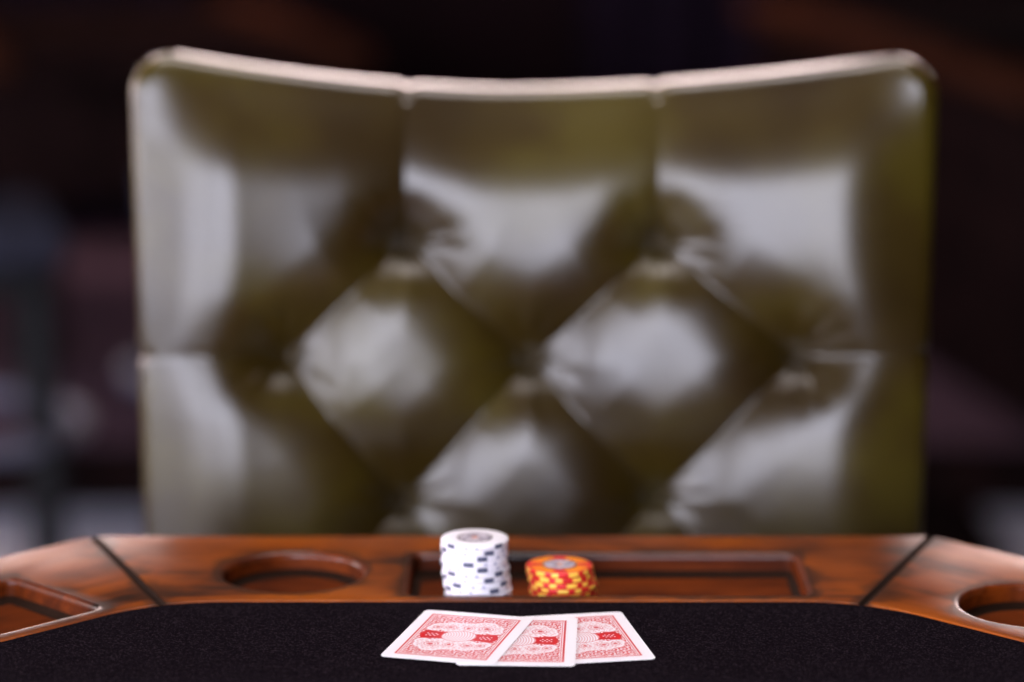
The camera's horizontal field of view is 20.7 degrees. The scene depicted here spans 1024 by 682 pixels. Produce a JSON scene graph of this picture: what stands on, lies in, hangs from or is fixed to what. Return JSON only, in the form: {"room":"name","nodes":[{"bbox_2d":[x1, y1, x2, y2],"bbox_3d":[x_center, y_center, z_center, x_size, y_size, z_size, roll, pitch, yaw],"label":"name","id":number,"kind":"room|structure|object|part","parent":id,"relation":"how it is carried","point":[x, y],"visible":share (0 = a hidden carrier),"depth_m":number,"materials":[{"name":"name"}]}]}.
{"room":"games hall","nodes":[
{"label":"games hall","id":0,"kind":"room"},
{"bbox_2d":[207,0,579,85],"bbox_3d":[0.000,-1.568,7.080,6.800,2.750,0.100,0,11,0],"label":"wall","id":1,"kind":"structure","parent":0,"point":[468,42],"depth_m":7.19,"materials":[{"name":"black"}]},
{"bbox_2d":[0,445,1023,507],"bbox_3d":[0.000,-0.009,6.045,6.600,0.096,2.540,0,11,0],"label":"trim","id":2,"kind":"structure","parent":1,"relation":"attached to","point":[95,476],"depth_m":4.80,"materials":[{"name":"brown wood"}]},
{"bbox_2d":[0,226,1023,444],"bbox_3d":[0.000,-0.064,6.064,6.600,0.004,2.480,0,11,0],"label":"trim","id":3,"kind":"structure","parent":1,"relation":"attached to","point":[98,308],"depth_m":5.45,"materials":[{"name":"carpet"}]},
{"bbox_2d":[0,0,134,230],"bbox_3d":[-1.050,-0.723,7.036,0.500,0.890,0.094,0,11,0],"label":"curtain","id":4,"kind":"object","parent":3,"relation":"on","point":[104,213],"visible":0.15,"depth_m":7.12,"materials":[{"name":"black fabric"}]},
{"bbox_2d":[0,0,373,368],"bbox_3d":[-0.828,-0.370,6.005,0.800,0.620,1.309,-3,12,-15],"label":"wall","id":5,"kind":"structure","parent":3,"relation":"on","point":[68,70],"depth_m":5.38,"materials":[{"name":"brown wood"}]},
{"bbox_3d":[-1.160,-0.634,5.857,0.110,0.045,1.309,-3,12,-15],"label":"rail","id":6,"kind":"part","parent":5,"relation":"part of","materials":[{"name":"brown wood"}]},
{"bbox_3d":[-0.939,-0.127,5.477,0.140,0.350,0.140,-3,12,-15],"label":"leg","id":7,"kind":"part","parent":5,"relation":"part of","materials":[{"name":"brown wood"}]},
{"bbox_3d":[-0.990,-0.765,6.515,0.580,0.045,0.110,-3,12,-15],"label":"rail","id":8,"kind":"part","parent":5,"relation":"part of","materials":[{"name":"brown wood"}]},
{"bbox_3d":[-0.666,-0.539,5.383,0.580,0.045,0.110,-3,12,-15],"label":"rail","id":9,"kind":"part","parent":5,"relation":"part of","materials":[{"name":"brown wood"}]},
{"bbox_3d":[-0.496,-0.670,6.041,0.110,0.045,1.309,-3,12,-15],"label":"rail","id":10,"kind":"part","parent":5,"relation":"part of","materials":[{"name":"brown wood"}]},
{"bbox_2d":[579,0,757,83],"bbox_3d":[0.420,-0.723,7.036,0.500,0.890,0.094,0,11,0],"label":"curtain","id":11,"kind":"object","parent":3,"relation":"on","point":[653,41],"visible":0.19,"depth_m":7.03,"materials":[{"name":"black fabric"}]},
{"bbox_2d":[737,0,1023,422],"bbox_3d":[1.319,-0.349,5.882,1.250,0.612,1.969,-2,11,-10],"label":"table","id":12,"kind":"object","parent":3,"relation":"on","point":[972,51],"visible":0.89,"depth_m":5.26,"materials":[{"name":"brown wood"}]},
{"bbox_3d":[0.758,-0.609,5.731,0.110,0.045,1.969,-2,11,-10],"label":"rail","id":13,"kind":"part","parent":12,"relation":"part of","materials":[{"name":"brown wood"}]},
{"bbox_3d":[1.160,-0.806,6.725,1.030,0.045,0.110,-2,11,-10],"label":"rail","id":14,"kind":"part","parent":12,"relation":"part of","materials":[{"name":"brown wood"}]},
{"bbox_2d":[0,508,1023,556],"bbox_3d":[0.000,0.733,2.822,6.800,0.100,9.350,0,11,0],"label":"floor","id":15,"kind":"structure","parent":0,"point":[1007,524],"depth_m":4.70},
{"bbox_2d":[0,192,90,549],"bbox_3d":[-0.817,0.126,4.002,0.428,0.631,0.428,-3,12,-14],"label":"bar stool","id":16,"kind":"object","parent":15,"relation":"on","point":[33,243],"visible":0.96,"depth_m":3.88,"materials":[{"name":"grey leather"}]},
{"bbox_3d":[-0.817,-0.102,3.956,0.310,0.035,0.310,-3,12,-14],"label":"seat frame","id":17,"kind":"part","parent":16,"relation":"part of","materials":[{"name":"black paint"}]},
{"bbox_3d":[-0.715,0.132,4.177,0.050,0.552,0.050,-3,12,-14],"label":"leg","id":18,"kind":"part","parent":16,"relation":"part of","materials":[{"name":"black paint"}]},
{"bbox_3d":[-0.817,-0.151,3.946,0.350,0.065,0.350,-3,12,-14],"label":"seat","id":19,"kind":"part","parent":16,"relation":"part of","materials":[{"name":"grey leather"}]},
{"bbox_3d":[-0.646,0.185,3.909,0.050,0.552,0.050,-3,12,-14],"label":"leg","id":20,"kind":"part","parent":16,"relation":"part of","materials":[{"name":"black paint"}]},
{"bbox_2d":[121,351,142,390],"bbox_3d":[-0.397,0.048,4.394,0.428,0.631,0.428,-2,11,-8],"label":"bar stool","id":21,"kind":"object","parent":15,"relation":"on","point":[130,372],"visible":0.05,"depth_m":4.33,"materials":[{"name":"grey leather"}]},
{"bbox_2d":[0,536,1023,681],"bbox_3d":[0.000,0.617,1.201,1.266,0.758,1.266,0,11,0],"label":"table","id":22,"kind":"object","parent":15,"relation":"on","point":[99,608],"visible":0.99,"depth_m":1.60,"materials":[{"name":"brown wood"}]},
{"bbox_3d":[-0.395,0.189,1.518,0.523,0.044,0.150,-11,16,-44],"label":"rail","id":23,"kind":"part","parent":22,"relation":"part of","materials":[{"name":"brown wood"}]},
{"bbox_2d":[381,610,532,664],"bbox_3d":[-0.029,0.162,1.537,0.064,0.001,0.089,3,12,14],"label":"card","id":24,"kind":"object","parent":22,"relation":"on","point":[435,635],"visible":1,"depth_m":1.53,"materials":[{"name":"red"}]},
{"bbox_3d":[0.000,0.158,1.678,0.523,0.044,0.150,0,11,0],"label":"rail","id":25,"kind":"part","parent":22,"relation":"part of","materials":[{"name":"brown wood"}]},
{"bbox_2d":[456,617,577,666],"bbox_3d":[0.004,0.164,1.532,0.064,0.001,0.089,0,11,2],"label":"card","id":26,"kind":"object","parent":22,"relation":"on","point":[546,641],"visible":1,"depth_m":1.52,"materials":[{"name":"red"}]},
{"bbox_2d":[522,612,654,663],"bbox_3d":[0.038,0.163,1.539,0.064,0.001,0.089,-2,11,-10],"label":"card","id":27,"kind":"object","parent":22,"relation":"on","point":[601,636],"visible":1,"depth_m":1.53,"materials":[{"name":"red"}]},
{"bbox_3d":[0.395,0.189,1.518,0.523,0.044,0.150,11,16,44],"label":"rail","id":28,"kind":"part","parent":22,"relation":"part of","materials":[{"name":"brown wood"}]},
{"bbox_3d":[-0.019,0.155,1.642,0.040,0.003,0.040,9,14,38],"label":"chip","id":29,"kind":"object","parent":22,"relation":"on","visible":0},
{"bbox_3d":[-0.019,0.152,1.641,0.040,0.003,0.040,-7,13,-30],"label":"chip","id":30,"kind":"object","parent":29,"relation":"on","visible":0},
{"bbox_3d":[-0.020,0.148,1.641,0.040,0.003,0.040,-2,11,-11],"label":"chip","id":31,"kind":"object","parent":30,"relation":"on","visible":0},
{"bbox_2d":[445,586,511,595],"bbox_3d":[-0.019,0.145,1.640,0.040,0.003,0.040,1,11,4],"label":"chip","id":32,"kind":"object","parent":31,"relation":"on","point":[508,591],"visible":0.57,"depth_m":1.63,"materials":[{"name":"white plastic"}]},
{"bbox_2d":[443,581,510,594],"bbox_3d":[-0.021,0.142,1.640,0.040,0.003,0.040,-5,12,-22],"label":"chip","id":33,"kind":"object","parent":32,"relation":"on","point":[449,588],"visible":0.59,"depth_m":1.62,"materials":[{"name":"white plastic"}]},
{"bbox_2d":[443,574,510,589],"bbox_3d":[-0.021,0.139,1.639,0.040,0.003,0.040,11,16,44],"label":"chip","id":34,"kind":"object","parent":33,"relation":"on","point":[507,580],"visible":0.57,"depth_m":1.62,"materials":[{"name":"white plastic"}]},
{"bbox_2d":[442,570,508,583],"bbox_3d":[-0.021,0.136,1.638,0.040,0.003,0.040,-3,12,-16],"label":"chip","id":35,"kind":"object","parent":34,"relation":"on","point":[447,577],"visible":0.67,"depth_m":1.62,"materials":[{"name":"white plastic"}]},
{"bbox_2d":[442,564,509,578],"bbox_3d":[-0.021,0.132,1.637,0.040,0.003,0.040,-8,14,-34],"label":"chip","id":36,"kind":"object","parent":35,"relation":"on","point":[506,569],"visible":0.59,"depth_m":1.62,"materials":[{"name":"white plastic"}]},
{"bbox_2d":[440,559,507,572],"bbox_3d":[-0.022,0.129,1.637,0.040,0.003,0.040,-1,11,-6],"label":"chip","id":37,"kind":"object","parent":36,"relation":"on","point":[443,564],"visible":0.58,"depth_m":1.62,"materials":[{"name":"white plastic"}]},
{"bbox_2d":[441,553,508,567],"bbox_3d":[-0.021,0.126,1.636,0.040,0.003,0.040,4,12,20],"label":"chip","id":38,"kind":"object","parent":37,"relation":"on","point":[504,559],"visible":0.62,"depth_m":1.62,"materials":[{"name":"white plastic"}]},
{"bbox_2d":[441,549,507,561],"bbox_3d":[-0.022,0.122,1.636,0.040,0.003,0.040,-1,11,-5],"label":"chip","id":39,"kind":"object","parent":38,"relation":"on","point":[503,554],"visible":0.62,"depth_m":1.62,"materials":[{"name":"white plastic"}]},
{"bbox_2d":[440,543,507,556],"bbox_3d":[-0.022,0.119,1.635,0.040,0.003,0.040,-4,12,-18],"label":"chip","id":40,"kind":"object","parent":39,"relation":"on","point":[445,549],"visible":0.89,"depth_m":1.62,"materials":[{"name":"white plastic"}]},
{"bbox_2d":[441,529,508,550],"bbox_3d":[-0.022,0.116,1.634,0.040,0.003,0.040,-8,14,-36],"label":"chip","id":41,"kind":"object","parent":40,"relation":"on","point":[466,539],"visible":1,"depth_m":1.63,"materials":[{"name":"white plastic"}]},
{"bbox_3d":[0.030,0.153,1.654,0.040,0.003,0.040,-2,11,-11],"label":"chip","id":42,"kind":"object","parent":22,"relation":"on","visible":0},
{"bbox_3d":[0.031,0.149,1.654,0.040,0.003,0.040,-5,12,-24],"label":"chip","id":43,"kind":"object","parent":42,"relation":"on","visible":0},
{"bbox_2d":[529,586,595,595],"bbox_3d":[0.030,0.146,1.653,0.040,0.003,0.040,-10,15,-41],"label":"chip","id":44,"kind":"object","parent":43,"relation":"on","point":[534,592],"visible":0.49,"depth_m":1.64,"materials":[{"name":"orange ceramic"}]},
{"bbox_2d":[530,579,596,594],"bbox_3d":[0.030,0.143,1.652,0.040,0.003,0.040,-4,12,-19],"label":"chip","id":45,"kind":"object","parent":44,"relation":"on","point":[593,585],"visible":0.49,"depth_m":1.64,"materials":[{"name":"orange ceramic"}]},
{"bbox_2d":[528,575,594,588],"bbox_3d":[0.029,0.140,1.652,0.040,0.003,0.040,-9,14,-37],"label":"chip","id":46,"kind":"object","parent":45,"relation":"on","point":[591,580],"visible":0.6,"depth_m":1.64,"materials":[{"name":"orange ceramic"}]},
{"bbox_2d":[527,570,593,583],"bbox_3d":[0.028,0.136,1.651,0.040,0.003,0.040,9,14,38],"label":"chip","id":47,"kind":"object","parent":46,"relation":"on","point":[588,576],"visible":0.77,"depth_m":1.64,"materials":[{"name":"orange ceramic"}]},
{"bbox_2d":[526,556,592,577],"bbox_3d":[0.028,0.133,1.650,0.040,0.003,0.040,3,12,15],"label":"chip","id":48,"kind":"object","parent":47,"relation":"on","point":[548,566],"visible":1,"depth_m":1.65,"materials":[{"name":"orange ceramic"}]},
{"bbox_2d":[131,52,936,535],"bbox_3d":[0.015,0.345,1.872,0.560,1.039,0.507,0,11,0],"label":"tufted chair","id":49,"kind":"object","parent":15,"relation":"on","point":[690,306],"visible":0.73,"depth_m":1.95,"materials":[{"name":"green leather"}]},
{"bbox_2d":[922,505,1007,553],"bbox_3d":[0.608,0.371,4.351,0.375,0.012,0.890,0,11,0],"label":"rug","id":50,"kind":"object","parent":15,"relation":"on","point":[965,524],"visible":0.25,"depth_m":4.64,"materials":[{"name":"black"}]}
]}

